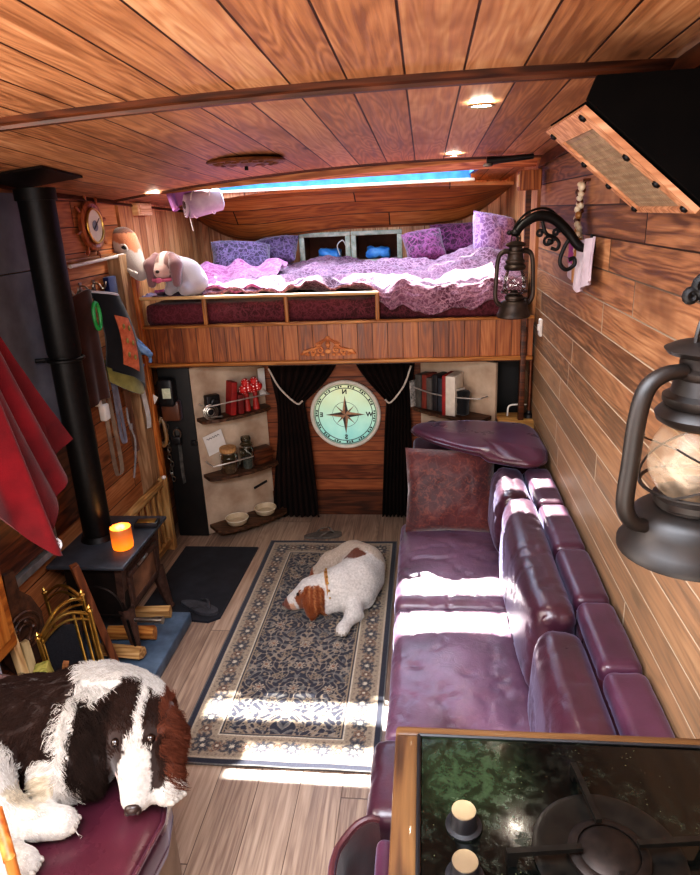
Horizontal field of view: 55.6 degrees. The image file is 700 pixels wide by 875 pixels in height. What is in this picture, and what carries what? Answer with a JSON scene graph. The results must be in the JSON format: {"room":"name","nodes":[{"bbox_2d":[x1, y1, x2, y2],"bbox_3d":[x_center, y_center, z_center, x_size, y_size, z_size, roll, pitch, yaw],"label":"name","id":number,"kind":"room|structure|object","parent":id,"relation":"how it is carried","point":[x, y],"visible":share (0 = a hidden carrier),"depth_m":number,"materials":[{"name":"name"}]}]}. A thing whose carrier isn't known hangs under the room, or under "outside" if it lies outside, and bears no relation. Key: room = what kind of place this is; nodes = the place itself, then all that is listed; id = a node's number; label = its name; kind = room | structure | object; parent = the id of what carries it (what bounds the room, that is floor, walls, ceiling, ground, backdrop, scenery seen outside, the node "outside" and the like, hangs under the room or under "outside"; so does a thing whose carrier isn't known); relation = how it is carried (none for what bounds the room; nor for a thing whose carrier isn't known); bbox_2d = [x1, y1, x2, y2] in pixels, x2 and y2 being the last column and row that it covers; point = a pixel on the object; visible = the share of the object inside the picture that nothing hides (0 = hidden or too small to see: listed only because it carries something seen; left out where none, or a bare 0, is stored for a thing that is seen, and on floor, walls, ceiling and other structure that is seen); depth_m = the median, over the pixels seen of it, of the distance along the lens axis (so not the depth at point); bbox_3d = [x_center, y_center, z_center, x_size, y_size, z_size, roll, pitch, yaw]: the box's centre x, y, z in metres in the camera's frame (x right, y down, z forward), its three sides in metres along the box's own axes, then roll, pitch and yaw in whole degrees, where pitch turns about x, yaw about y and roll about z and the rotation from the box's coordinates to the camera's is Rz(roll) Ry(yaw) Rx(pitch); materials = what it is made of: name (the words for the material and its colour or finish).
{"room":"camper van interior","nodes":[
{"label":"camper van interior","id":0,"kind":"room"},
{"bbox_2d":[0,188,205,675],"bbox_3d":[-1.423,0.180,2.216,0.066,2.200,6.350,0,19,7],"label":"wall","id":1,"kind":"structure","parent":0,"point":[122,491],"depth_m":3.54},
{"bbox_2d":[0,570,43,674],"bbox_3d":[-1.279,0.704,2.537,0.081,0.430,0.210,4,20,20],"label":"carved bellows","id":2,"kind":"object","parent":1,"relation":"attached to","point":[27,617],"visible":0.66,"depth_m":2.53,"materials":[{"name":"brown wood"}]},
{"bbox_2d":[0,193,79,586],"bbox_3d":[-1.341,-0.150,2.492,0.060,1.460,1.240,0,19,7],"label":"shield","id":3,"kind":"object","parent":1,"relation":"attached to","point":[20,325],"visible":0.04,"depth_m":2.68,"materials":[{"name":"black metal"}]},
{"bbox_2d":[78,283,93,291],"bbox_3d":[-1.262,-0.714,3.192,0.074,0.060,0.020,0,19,7],"label":"hook","id":4,"kind":"object","parent":1,"relation":"attached to","point":[80,285],"visible":0.68,"depth_m":3.19,"materials":[{"name":"metal"}]},
{"bbox_2d":[91,290,152,388],"bbox_3d":[-1.124,-0.458,3.350,0.160,0.596,0.457,0,19,7],"label":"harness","id":5,"kind":"object","parent":4,"relation":"hanging from","point":[124,349],"depth_m":3.24,"materials":[{"name":"black fabric"}]},
{"bbox_2d":[104,352,151,393],"bbox_3d":[-1.130,-0.325,3.450,0.114,0.236,0.353,0,19,7],"label":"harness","id":6,"kind":"object","parent":5,"relation":"hanging from","point":[128,382],"visible":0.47,"depth_m":3.36,"materials":[{"name":"fabric"}]},
{"bbox_2d":[110,382,127,443],"bbox_3d":[-1.197,-0.143,3.431,0.024,0.370,0.057,4,20,18],"label":"lead","id":7,"kind":"object","parent":6,"relation":"hanging from","point":[117,403],"visible":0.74,"depth_m":3.43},
{"bbox_2d":[123,388,138,450],"bbox_3d":[-1.174,-0.123,3.541,0.023,0.420,0.057,3,20,17],"label":"lead","id":8,"kind":"object","parent":6,"relation":"hanging from","point":[128,404],"visible":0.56,"depth_m":3.55,"materials":[{"name":"brown leather"}]},
{"bbox_2d":[74,195,107,257],"bbox_3d":[-1.270,-1.044,3.276,0.042,0.321,0.321,0,19,7],"label":"wheel","id":9,"kind":"object","parent":1,"relation":"attached to","point":[91,225],"visible":0.98,"depth_m":3.24,"materials":[{"name":"brown wood"}]},
{"bbox_2d":[0,185,182,211],"bbox_3d":[-1.437,-0.780,1.886,0.021,0.329,6.250,0,19,7],"label":"trim","id":10,"kind":"structure","parent":1,"relation":"attached to","point":[59,195],"depth_m":3.28,"materials":[{"name":"brown wood"}]},
{"bbox_2d":[102,397,123,475],"bbox_3d":[-1.214,-0.071,3.365,0.026,0.562,0.094,2,19,14],"label":"lead","id":11,"kind":"object","parent":1,"relation":"hanging from","point":[110,441],"visible":0.66,"depth_m":3.39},
{"bbox_2d":[107,254,162,542],"bbox_3d":[-1.192,-0.146,3.796,0.070,1.740,0.130,0,19,7],"label":"trim","id":12,"kind":"structure","parent":1,"relation":"attached to","point":[147,453],"depth_m":3.75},
{"bbox_2d":[131,203,151,215],"bbox_3d":[-1.202,-1.315,3.829,0.054,0.068,0.200,0,19,7],"label":"wooden box","id":13,"kind":"object","parent":1,"relation":"attached to","point":[138,209],"visible":0.99,"depth_m":3.77,"materials":[{"name":"brown wood"}]},
{"bbox_3d":[-1.278,-0.667,3.056,0.074,0.060,0.020,0,19,7],"label":"hook","id":14,"kind":"object","parent":1,"relation":"attached to","visible":0},
{"bbox_2d":[72,289,110,407],"bbox_3d":[-1.220,-0.424,3.157,0.073,0.550,0.205,0,19,7],"label":"coat","id":15,"kind":"object","parent":14,"relation":"hanging from","point":[93,363],"visible":0.87,"depth_m":3.12,"materials":[{"name":"fabric"}]},
{"bbox_2d":[137,514,405,874],"bbox_3d":[-0.296,1.367,2.021,2.330,0.060,5.450,0,19,7],"label":"floor","id":16,"kind":"structure","parent":0,"point":[231,820],"depth_m":2.31,"materials":[{"name":"wood"}]},
{"bbox_2d":[0,572,16,661],"bbox_3d":[-1.283,0.576,2.151,0.155,0.460,0.340,0,19,7],"label":"base cabinet","id":17,"kind":"object","parent":16,"relation":"on","point":[8,640],"visible":1,"depth_m":2.29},
{"bbox_2d":[0,776,181,874],"bbox_3d":[-0.960,1.154,1.591,0.956,0.679,1.440,0,19,7],"label":"leather bench","id":18,"kind":"object","parent":16,"relation":"on","point":[111,842],"visible":0.34,"depth_m":1.63,"materials":[{"name":"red leather"}]},
{"bbox_2d":[0,658,193,874],"bbox_3d":[-0.844,0.832,1.717,0.819,0.259,0.535,-7,19,-12],"label":"dog","id":19,"kind":"object","parent":18,"relation":"on","point":[75,729],"visible":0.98,"depth_m":1.71},
{"bbox_2d":[82,612,191,677],"bbox_3d":[-1.070,1.030,2.933,0.480,0.060,0.840,0,19,7],"label":"hearth slab","id":20,"kind":"object","parent":16,"relation":"on","point":[159,652],"visible":0.29,"depth_m":3.07,"materials":[{"name":"blue stone"}]},
{"bbox_2d":[10,629,28,675],"bbox_3d":[-1.219,0.892,2.485,0.072,0.500,0.032,2,19,12],"label":"stick","id":21,"kind":"object","parent":20,"relation":"on","point":[16,653],"visible":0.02,"depth_m":2.45,"materials":[{"name":"brown wood"}]},
{"bbox_2d":[19,639,35,672],"bbox_3d":[-1.188,0.942,2.522,0.068,0.380,0.030,9,22,31],"label":"stick","id":22,"kind":"object","parent":20,"relation":"on","point":[25,645],"visible":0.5,"depth_m":2.48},
{"bbox_2d":[35,584,103,670],"bbox_3d":[-1.101,0.834,2.660,0.260,0.491,0.283,-5,19,-6],"label":"log holder","id":23,"kind":"object","parent":20,"relation":"on","point":[65,642],"visible":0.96,"depth_m":2.55,"materials":[{"name":"gold"}]},
{"bbox_2d":[69,562,118,661],"bbox_3d":[-1.049,0.760,2.757,0.124,0.562,0.038,-18,24,-38],"label":"wooden stake","id":24,"kind":"object","parent":20,"relation":"on","point":[75,568],"visible":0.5,"depth_m":2.73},
{"bbox_2d":[46,516,174,646],"bbox_3d":[-1.029,0.692,3.099,0.453,0.482,0.500,0,19,7],"label":"wood stove","id":25,"kind":"object","parent":20,"relation":"on","point":[117,582],"visible":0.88,"depth_m":2.92,"materials":[{"name":"metal"}]},
{"bbox_2d":[12,187,110,544],"bbox_3d":[-1.208,-0.254,2.814,0.194,1.503,0.156,0,19,7],"label":"flue pipe","id":26,"kind":"object","parent":25,"relation":"on","point":[37,207],"visible":0.97,"depth_m":2.72,"materials":[{"name":"black metal"}]},
{"bbox_2d":[109,522,133,551],"bbox_3d":[-1.005,0.440,2.924,0.092,0.103,0.092,0,19,7],"label":"candle jar","id":27,"kind":"object","parent":25,"relation":"on","point":[121,535],"visible":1,"depth_m":2.90,"materials":[{"name":"orange glass"}]},
{"bbox_2d":[100,643,145,658],"bbox_3d":[-1.013,0.946,2.947,0.200,0.056,0.066,1,19,12],"label":"log","id":28,"kind":"object","parent":20,"relation":"on","point":[122,650],"visible":0.74,"depth_m":2.92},
{"bbox_2d":[107,625,156,639],"bbox_3d":[-1.010,0.907,3.072,0.220,0.075,0.061,-1,19,4],"label":"log","id":29,"kind":"object","parent":20,"relation":"on","point":[115,632],"visible":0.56,"depth_m":3.05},
{"bbox_2d":[135,605,171,617],"bbox_3d":[-0.973,0.853,3.234,0.200,0.060,0.048,-2,19,1],"label":"log","id":30,"kind":"object","parent":20,"relation":"on","point":[163,610],"visible":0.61,"depth_m":3.21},
{"bbox_2d":[123,475,176,558],"bbox_3d":[-1.126,0.542,3.711,0.059,0.487,0.628,0,19,7],"label":"gate","id":31,"kind":"object","parent":16,"relation":"on","point":[160,487],"visible":0.48,"depth_m":3.89,"materials":[{"name":"brown wood"}]},
{"bbox_2d":[157,368,209,535],"bbox_3d":[-1.009,0.104,4.031,0.190,1.090,0.052,0,19,7],"label":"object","id":32,"kind":"object","parent":16,"relation":"on","point":[190,502],"visible":0.74,"depth_m":4.05,"materials":[{"name":"black wood"}]},
{"bbox_2d":[156,377,182,420],"bbox_3d":[-1.055,-0.222,3.876,0.115,0.260,0.076,0,19,7],"label":"holder","id":33,"kind":"object","parent":32,"relation":"hanging from","point":[171,407],"visible":1,"depth_m":3.85,"materials":[{"name":"leather"}]},
{"bbox_2d":[171,427,185,483],"bbox_3d":[-1.027,0.112,4.002,0.066,0.355,0.040,0,19,7],"label":"lead","id":34,"kind":"object","parent":32,"relation":"hanging from","point":[176,439],"visible":1,"depth_m":3.97,"materials":[{"name":"metal"}]},
{"bbox_2d":[144,546,258,622],"bbox_3d":[-0.821,0.792,3.674,0.460,0.008,0.780,0,19,7],"label":"door mat","id":35,"kind":"object","parent":16,"relation":"on","point":[214,574],"visible":0.65,"depth_m":3.70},
{"bbox_2d":[181,598,217,615],"bbox_3d":[-0.771,0.853,3.393,0.236,0.048,0.094,7,21,25],"label":"sandal","id":36,"kind":"object","parent":35,"relation":"on","point":[198,607],"visible":1,"depth_m":3.37,"materials":[{"name":"rubber"}]},
{"bbox_2d":[189,366,287,534],"bbox_3d":[-0.667,0.070,4.100,0.512,1.070,0.198,-15,23,-33],"label":"shelf unit","id":37,"kind":"object","parent":16,"relation":"on","point":[241,491],"visible":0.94,"depth_m":4.14,"materials":[{"name":"wood"}]},
{"bbox_2d":[203,393,220,418],"bbox_3d":[-0.808,-0.183,3.927,0.085,0.140,0.076,-15,23,-33],"label":"camera","id":38,"kind":"object","parent":37,"relation":"on","point":[214,398],"visible":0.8,"depth_m":3.90,"materials":[{"name":"plastic"}]},
{"bbox_2d":[203,429,225,455],"bbox_3d":[-0.823,0.032,4.050,0.150,0.154,0.008,-15,23,-33],"label":"card","id":39,"kind":"object","parent":37,"relation":"on","point":[213,441],"visible":0.99,"depth_m":4.05,"materials":[{"name":"white paper"}]},
{"bbox_2d":[219,444,238,473],"bbox_3d":[-0.742,0.133,4.071,0.112,0.159,0.111,0,19,7],"label":"glass jar","id":40,"kind":"object","parent":37,"relation":"on","point":[229,449],"visible":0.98,"depth_m":4.04,"materials":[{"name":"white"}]},
{"bbox_2d":[225,380,236,415],"bbox_3d":[-0.710,-0.237,3.970,0.062,0.202,0.080,-15,23,-33],"label":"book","id":41,"kind":"object","parent":37,"relation":"on","point":[231,386],"visible":1,"depth_m":3.95,"materials":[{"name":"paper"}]},
{"bbox_2d":[225,512,248,526],"bbox_3d":[-0.710,0.519,4.181,0.148,0.040,0.148,0,19,7],"label":"bowl","id":42,"kind":"object","parent":37,"relation":"on","point":[235,519],"visible":1,"depth_m":4.20,"materials":[{"name":"beige ceramic"}]},
{"bbox_2d":[239,378,252,410],"bbox_3d":[-0.628,-0.262,4.037,0.096,0.202,0.061,-17,23,-35],"label":"pompom","id":43,"kind":"object","parent":37,"relation":"on","point":[246,386],"visible":1,"depth_m":4.01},
{"bbox_2d":[239,435,255,468],"bbox_3d":[-0.641,0.087,4.121,0.092,0.204,0.092,0,19,7],"label":"glass jar","id":44,"kind":"object","parent":37,"relation":"on","point":[249,463],"visible":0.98,"depth_m":4.11,"materials":[{"name":"clear"}]},
{"bbox_2d":[248,444,272,465],"bbox_3d":[-0.567,0.109,4.223,0.130,0.095,0.080,-15,23,-33],"label":"wood block","id":45,"kind":"object","parent":37,"relation":"on","point":[263,453],"visible":0.88,"depth_m":4.19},
{"bbox_2d":[185,540,396,772],"bbox_3d":[-0.192,0.915,3.226,0.774,0.009,1.740,0,19,7],"label":"rug","id":46,"kind":"object","parent":16,"relation":"on","point":[282,690],"visible":0.74,"depth_m":2.83,"materials":[{"name":"fabric"}]},
{"bbox_2d":[282,540,385,636],"bbox_3d":[-0.069,0.726,3.415,0.438,0.233,0.651,7,21,26],"label":"dog","id":47,"kind":"object","parent":46,"relation":"on","point":[348,578],"visible":1,"depth_m":3.29},
{"bbox_2d":[304,527,341,538],"bbox_3d":[-0.168,0.591,4.113,0.236,0.048,0.094,-5,19,-7],"label":"sandal","id":48,"kind":"object","parent":16,"relation":"on","point":[331,534],"visible":1,"depth_m":4.10,"materials":[{"name":"grey rubber"}]},
{"bbox_2d":[131,276,534,475],"bbox_3d":[-0.037,-0.402,4.404,2.200,1.730,1.467,0,19,7],"label":"raised bed","id":49,"kind":"object","parent":16,"relation":"on","point":[473,338],"visible":0.91,"depth_m":3.62,"materials":[{"name":"brown wood"}]},
{"bbox_2d":[112,227,145,280],"bbox_3d":[-1.199,-0.996,3.604,0.220,0.283,0.163,8,22,29],"label":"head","id":50,"kind":"object","parent":49,"relation":"on","point":[124,240],"visible":0.71,"depth_m":3.55},
{"bbox_2d":[268,365,335,516],"bbox_3d":[-0.282,0.008,4.188,0.485,1.087,0.090,0,19,7],"label":"curtain","id":51,"kind":"object","parent":49,"relation":"hanging from","point":[295,490],"visible":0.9,"depth_m":4.20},
{"bbox_2d":[146,288,499,325],"bbox_3d":[-0.060,-0.902,4.241,2.085,0.136,1.351,0,19,7],"label":"mattress","id":52,"kind":"object","parent":49,"relation":"on","point":[347,307],"visible":0.31,"depth_m":3.65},
{"bbox_2d":[202,245,521,314],"bbox_3d":[0.114,-1.015,4.143,1.757,0.317,1.405,0,19,7],"label":"duvet","id":53,"kind":"object","parent":52,"relation":"on","point":[464,277],"visible":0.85,"depth_m":3.67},
{"bbox_2d":[154,258,287,293],"bbox_3d":[-0.748,-0.979,4.003,0.636,0.149,0.736,0,19,7],"label":"blanket","id":54,"kind":"object","parent":53,"relation":"on","point":[216,274],"visible":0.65,"depth_m":4.07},
{"bbox_2d":[143,251,207,295],"bbox_3d":[-0.955,-0.899,3.648,0.321,0.244,0.212,-17,24,-37],"label":"dog","id":55,"kind":"object","parent":54,"relation":"on","point":[185,276],"visible":1,"depth_m":3.59},
{"bbox_2d":[211,240,269,265],"bbox_3d":[-0.727,-1.195,4.457,0.421,0.254,0.223,-7,19,-13],"label":"bed pillow","id":56,"kind":"object","parent":53,"relation":"on","point":[254,253],"visible":0.62,"depth_m":4.40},
{"bbox_2d":[257,235,298,262],"bbox_3d":[-0.540,-1.315,4.691,0.360,0.214,0.206,2,19,13],"label":"bed pillow","id":57,"kind":"object","parent":53,"relation":"on","point":[284,247],"visible":0.55,"depth_m":4.61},
{"bbox_2d":[401,228,445,259],"bbox_3d":[0.484,-1.234,4.306,0.255,0.234,0.222,-7,19,-12],"label":"bed pillow","id":58,"kind":"object","parent":53,"relation":"on","point":[428,243],"visible":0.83,"depth_m":4.24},
{"bbox_2d":[430,222,472,253],"bbox_3d":[0.751,-1.355,4.534,0.420,0.213,0.186,1,19,12],"label":"bed pillow","id":59,"kind":"object","parent":53,"relation":"on","point":[455,236],"visible":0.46,"depth_m":4.48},
{"bbox_2d":[473,210,515,249],"bbox_3d":[0.893,-1.214,4.100,0.281,0.370,0.269,-2,19,1],"label":"bed pillow","id":60,"kind":"object","parent":53,"relation":"on","point":[489,229],"visible":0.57,"depth_m":4.02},
{"bbox_2d":[356,363,414,516],"bbox_3d":[0.223,0.003,4.133,0.381,1.086,0.097,0,19,7],"label":"curtain","id":61,"kind":"object","parent":49,"relation":"hanging from","point":[391,381],"visible":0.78,"depth_m":4.12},
{"bbox_2d":[327,814,379,874],"bbox_3d":[0.015,1.212,1.646,0.119,0.426,0.288,0,19,7],"label":"armrest","id":62,"kind":"object","parent":16,"relation":"on","point":[354,853],"visible":0.94,"depth_m":1.69,"materials":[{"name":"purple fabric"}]},
{"bbox_2d":[366,740,394,840],"bbox_3d":[0.181,1.123,1.941,0.242,0.362,0.302,0,19,7],"label":"seat cushion","id":63,"kind":"object","parent":16,"relation":"on","point":[379,803],"visible":0.19,"depth_m":1.85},
{"bbox_2d":[374,840,389,874],"bbox_3d":[0.069,1.236,1.377,0.040,0.570,0.440,0,19,7],"label":"panel","id":64,"kind":"object","parent":16,"relation":"on","point":[383,846],"visible":0.68,"depth_m":1.44,"materials":[{"name":"leather"}]},
{"bbox_2d":[412,361,497,422],"bbox_3d":[0.589,0.064,3.943,0.530,1.070,0.171,15,26,42],"label":"shelf unit","id":65,"kind":"object","parent":16,"relation":"on","point":[480,378],"visible":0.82,"depth_m":3.77,"materials":[{"name":"wood"}]},
{"bbox_2d":[442,371,462,415],"bbox_3d":[0.586,-0.251,3.790,0.078,0.232,0.127,8,22,29],"label":"book","id":66,"kind":"object","parent":65,"relation":"on","point":[452,381],"visible":0.94,"depth_m":3.74,"materials":[{"name":"white paper"}]},
{"bbox_2d":[457,387,469,415],"bbox_3d":[0.633,-0.208,3.759,0.092,0.173,0.064,15,26,42],"label":"book","id":67,"kind":"object","parent":65,"relation":"on","point":[462,404],"visible":0.79,"depth_m":3.74,"materials":[{"name":"leather"}]},
{"bbox_2d":[413,438,536,474],"bbox_3d":[0.671,0.365,3.636,0.640,0.710,0.240,0,19,7],"label":"box","id":68,"kind":"object","parent":16,"relation":"on","point":[420,443],"visible":0.12,"depth_m":3.48,"materials":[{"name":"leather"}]},
{"bbox_2d":[411,420,547,467],"bbox_3d":[0.631,0.026,3.341,0.654,0.080,0.594,0,19,7],"label":"cushion","id":69,"kind":"object","parent":68,"relation":"on","point":[512,444],"visible":1,"depth_m":3.28,"materials":[{"name":"leather"}]},
{"bbox_2d":[493,361,518,421],"bbox_3d":[0.961,-0.006,4.082,0.180,1.090,0.030,0,19,7],"label":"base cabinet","id":70,"kind":"object","parent":16,"relation":"on","point":[508,371],"visible":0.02,"depth_m":3.96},
{"bbox_2d":[388,726,699,874],"bbox_3d":[0.397,1.123,1.152,0.640,0.900,0.680,0,19,7],"label":"countertop","id":71,"kind":"structure","parent":16,"relation":"on","point":[402,851],"depth_m":1.25,"materials":[{"name":"brown wood"}]},
{"bbox_2d":[415,733,699,874],"bbox_3d":[0.393,0.685,1.001,0.586,0.053,0.630,0,19,7],"label":"gas hob","id":72,"kind":"object","parent":71,"relation":"in","point":[491,805],"visible":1,"depth_m":1.15,"materials":[{"name":"black glass"}]},
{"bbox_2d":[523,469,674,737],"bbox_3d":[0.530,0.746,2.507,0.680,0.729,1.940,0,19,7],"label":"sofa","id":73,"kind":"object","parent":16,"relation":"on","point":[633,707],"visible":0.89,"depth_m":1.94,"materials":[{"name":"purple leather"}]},
{"bbox_2d":[394,524,505,614],"bbox_3d":[0.472,0.608,3.067,0.504,0.160,0.780,0,19,7],"label":"seat cushion","id":74,"kind":"object","parent":73,"relation":"on","point":[443,569],"visible":0.73,"depth_m":2.91,"materials":[{"name":"leather"}]},
{"bbox_2d":[405,448,493,532],"bbox_3d":[0.494,0.260,3.285,0.440,0.394,0.230,0,19,8],"label":"square pillow","id":75,"kind":"object","parent":74,"relation":"on","point":[448,489],"visible":0.94,"depth_m":3.22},
{"bbox_2d":[488,467,530,551],"bbox_3d":[0.727,0.338,3.059,0.170,0.328,0.364,0,19,7],"label":"cushion","id":76,"kind":"object","parent":74,"relation":"on","point":[507,484],"visible":0.54,"depth_m":2.96,"materials":[{"name":"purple leather"}]},
{"bbox_2d":[385,609,529,740],"bbox_3d":[0.394,0.850,2.362,0.504,0.155,0.727,0,19,7],"label":"seat cushion","id":77,"kind":"object","parent":73,"relation":"on","point":[458,668],"visible":0.67,"depth_m":2.27,"materials":[{"name":"leather"}]},
{"bbox_2d":[499,498,575,686],"bbox_3d":[0.659,0.539,2.455,0.169,0.337,0.884,0,19,7],"label":"cushion","id":78,"kind":"object","parent":77,"relation":"on","point":[537,602],"visible":0.85,"depth_m":2.24,"materials":[{"name":"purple leather"}]},
{"bbox_2d":[528,631,615,734],"bbox_3d":[0.586,0.775,1.800,0.166,0.324,0.466,0,19,7],"label":"cushion","id":79,"kind":"object","parent":77,"relation":"on","point":[565,696],"visible":0.58,"depth_m":1.74,"materials":[{"name":"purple leather"}]},
{"bbox_2d":[0,0,699,207],"bbox_3d":[-0.344,-0.855,1.765,2.295,0.415,6.301,0,19,7],"label":"ceiling","id":80,"kind":"structure","parent":0,"point":[55,54],"depth_m":1.49,"materials":[{"name":"wood"}]},
{"bbox_2d":[0,337,72,555],"bbox_3d":[-1.054,-0.203,1.953,0.136,1.307,0.742,0,19,7],"label":"umbrella","id":81,"kind":"object","parent":80,"relation":"hanging from","point":[32,476],"visible":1,"depth_m":2.11,"materials":[{"name":"red fabric"}]},
{"bbox_2d":[0,165,82,187],"bbox_3d":[-1.230,-1.000,2.559,0.271,0.061,0.301,0,19,7],"label":"plate","id":82,"kind":"object","parent":80,"relation":"attached to","point":[40,175],"visible":0.99,"depth_m":2.55,"materials":[{"name":"metal"}]},
{"bbox_2d":[166,188,224,230],"bbox_3d":[-0.837,-1.251,3.595,0.313,0.252,0.173,-5,19,-5],"label":"rolled blanket","id":83,"kind":"object","parent":80,"relation":"attached to","point":[198,203],"visible":0.88,"depth_m":3.56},
{"bbox_2d":[206,156,285,169],"bbox_3d":[-0.441,-1.157,2.820,0.336,0.040,0.336,0,19,7],"label":"ceiling rose","id":84,"kind":"object","parent":80,"relation":"attached to","point":[231,162],"visible":1,"depth_m":2.73,"materials":[{"name":"brown wood"}]},
{"bbox_2d":[114,155,541,201],"bbox_3d":[-0.158,-1.330,3.410,2.230,0.130,0.030,0,19,7],"label":"trim","id":85,"kind":"structure","parent":80,"relation":"attached to","point":[535,156],"depth_m":3.39,"materials":[{"name":"brown wood"}]},
{"bbox_2d":[0,58,676,131],"bbox_3d":[-0.352,-0.830,1.689,2.230,0.104,0.055,0,19,7],"label":"trim","id":86,"kind":"structure","parent":80,"relation":"attached to","point":[585,69],"depth_m":1.62,"materials":[{"name":"brown wood"}]},
{"bbox_2d":[218,169,478,193],"bbox_3d":[-0.111,-1.563,3.837,1.700,0.201,0.853,0,19,7],"label":"window","id":87,"kind":"structure","parent":80,"relation":"attached to","point":[465,175],"depth_m":4.21,"materials":[{"name":"blue glass"}]},
{"bbox_2d":[162,158,540,193],"bbox_3d":[-0.155,-1.384,3.438,2.230,0.180,0.070,0,19,7],"label":"trim","id":88,"kind":"structure","parent":80,"relation":"attached to","point":[456,165],"depth_m":3.40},
{"bbox_2d":[483,154,533,166],"bbox_3d":[0.757,-1.327,3.177,0.240,0.048,0.051,0,19,7],"label":"reading lamp","id":89,"kind":"object","parent":80,"relation":"attached to","point":[490,160],"visible":1,"depth_m":3.17,"materials":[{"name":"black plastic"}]},
{"bbox_2d":[201,179,505,262],"bbox_3d":[0.007,-1.389,4.860,2.230,1.100,0.040,0,19,7],"label":"wall","id":90,"kind":"structure","parent":0,"point":[497,207],"depth_m":4.79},
{"bbox_2d":[299,231,350,260],"bbox_3d":[-0.166,-1.427,4.997,0.375,0.240,0.333,0,19,7],"label":"window","id":91,"kind":"structure","parent":90,"relation":"in","point":[310,244],"depth_m":5.10,"materials":[{"name":"beige paint"}]},
{"bbox_2d":[351,229,401,260],"bbox_3d":[0.209,-1.431,4.955,0.370,0.240,0.333,0,19,7],"label":"window","id":92,"kind":"structure","parent":90,"relation":"in","point":[360,240],"depth_m":5.07,"materials":[{"name":"beige paint"}]},
{"bbox_2d":[365,246,390,258],"bbox_3d":[0.208,-1.380,4.949,0.186,0.100,0.154,0,19,7],"label":"bag","id":93,"kind":"object","parent":92,"relation":"in","point":[372,252],"visible":0.93,"depth_m":4.89,"materials":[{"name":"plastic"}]},
{"bbox_2d":[196,181,513,240],"bbox_3d":[-0.033,-1.522,4.509,2.213,0.330,0.403,0,19,7],"label":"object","id":94,"kind":"object","parent":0,"point":[254,217],"visible":0.92,"depth_m":4.51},
{"bbox_2d":[263,361,492,488],"bbox_3d":[-0.050,-0.032,4.266,2.230,1.120,0.030,0,19,7],"label":"wall","id":95,"kind":"structure","parent":0,"point":[362,466],"depth_m":4.29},
{"bbox_2d":[273,489,382,514],"bbox_3d":[-0.031,0.426,4.393,2.200,0.170,0.024,0,19,7],"label":"baseboard","id":96,"kind":"structure","parent":95,"relation":"attached to","point":[330,501],"depth_m":4.38,"materials":[{"name":"brown wood"}]},
{"bbox_2d":[310,380,380,447],"bbox_3d":[-0.029,-0.144,4.190,0.449,0.449,0.025,0,19,7],"label":"window","id":97,"kind":"structure","parent":95,"relation":"in","point":[347,413],"depth_m":4.19,"materials":[{"name":"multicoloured glass"}]},
{"bbox_2d":[505,147,699,738],"bbox_3d":[0.827,0.162,1.958,0.066,2.200,6.350,0,19,7],"label":"wall","id":98,"kind":"structure","parent":0,"point":[597,343],"depth_m":2.05,"materials":[{"name":"wood"}]},
{"bbox_2d":[496,412,533,428],"bbox_3d":[0.926,-0.085,3.696,0.210,0.060,0.191,0,19,7],"label":"ledge","id":99,"kind":"object","parent":98,"relation":"attached to","point":[501,416],"visible":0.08,"depth_m":3.65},
{"bbox_2d":[524,360,532,418],"bbox_3d":[0.983,-0.265,3.628,0.060,0.320,0.060,0,19,7],"label":"pole","id":100,"kind":"object","parent":99,"relation":"on","point":[528,414],"visible":0.84,"depth_m":3.63,"materials":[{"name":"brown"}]},
{"bbox_2d":[517,169,541,329],"bbox_3d":[0.877,-0.918,3.308,0.106,0.770,0.100,0,19,7],"label":"post","id":101,"kind":"object","parent":98,"relation":"attached to","point":[527,180],"visible":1,"depth_m":3.22,"materials":[{"name":"brown wood"}]},
{"bbox_2d":[507,207,595,271],"bbox_3d":[0.689,-0.675,2.273,0.307,0.218,0.060,-3,19,-2],"label":"bracket","id":102,"kind":"object","parent":98,"relation":"attached to","point":[550,216],"visible":0.92,"depth_m":2.26,"materials":[{"name":"black metal"}]},
{"bbox_2d":[493,235,534,319],"bbox_3d":[0.572,-0.567,2.304,0.119,0.297,0.117,10,22,32],"label":"hurricane lantern","id":103,"kind":"object","parent":102,"relation":"hanging from","point":[514,306],"visible":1,"depth_m":2.30,"materials":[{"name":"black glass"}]},
{"bbox_2d":[567,236,595,292],"bbox_3d":[0.813,-0.615,2.347,0.031,0.200,0.402,0,19,7],"label":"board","id":104,"kind":"object","parent":98,"relation":"hanging from","point":[580,275],"visible":0.8,"depth_m":2.27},
{"bbox_2d":[573,178,590,252],"bbox_3d":[0.831,-0.763,2.399,0.045,0.325,0.083,0,19,7],"label":"bead garland","id":105,"kind":"object","parent":98,"relation":"hanging from","point":[579,193],"visible":0.69,"depth_m":2.38,"materials":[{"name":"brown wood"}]},
{"bbox_2d":[538,42,699,167],"bbox_3d":[0.679,-0.666,0.955,0.022,0.264,4.870,0,19,7],"label":"trim","id":106,"kind":"structure","parent":98,"relation":"attached to","point":[690,59],"depth_m":1.48,"materials":[{"name":"brown wood"}]},
{"bbox_2d":[546,68,699,213],"bbox_3d":[0.598,-0.611,1.429,0.284,0.250,0.392,0,19,7],"label":"extractor hood","id":107,"kind":"object","parent":98,"relation":"attached to","point":[638,133],"visible":1,"depth_m":1.25,"materials":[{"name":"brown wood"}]},
{"bbox_2d":[681,274,699,304],"bbox_3d":[0.519,-0.184,0.730,0.290,0.091,0.021,0,19,7],"label":"bracket","id":108,"kind":"object","parent":98,"relation":"attached to","point":[690,295],"visible":1,"depth_m":0.75,"materials":[{"name":"black metal"}]},
{"bbox_2d":[615,320,699,582],"bbox_3d":[0.424,-0.004,0.802,0.167,0.318,0.167,9,22,30],"label":"hurricane lantern","id":109,"kind":"object","parent":108,"relation":"hanging from","point":[659,532],"visible":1,"depth_m":0.79,"materials":[{"name":"metal"}]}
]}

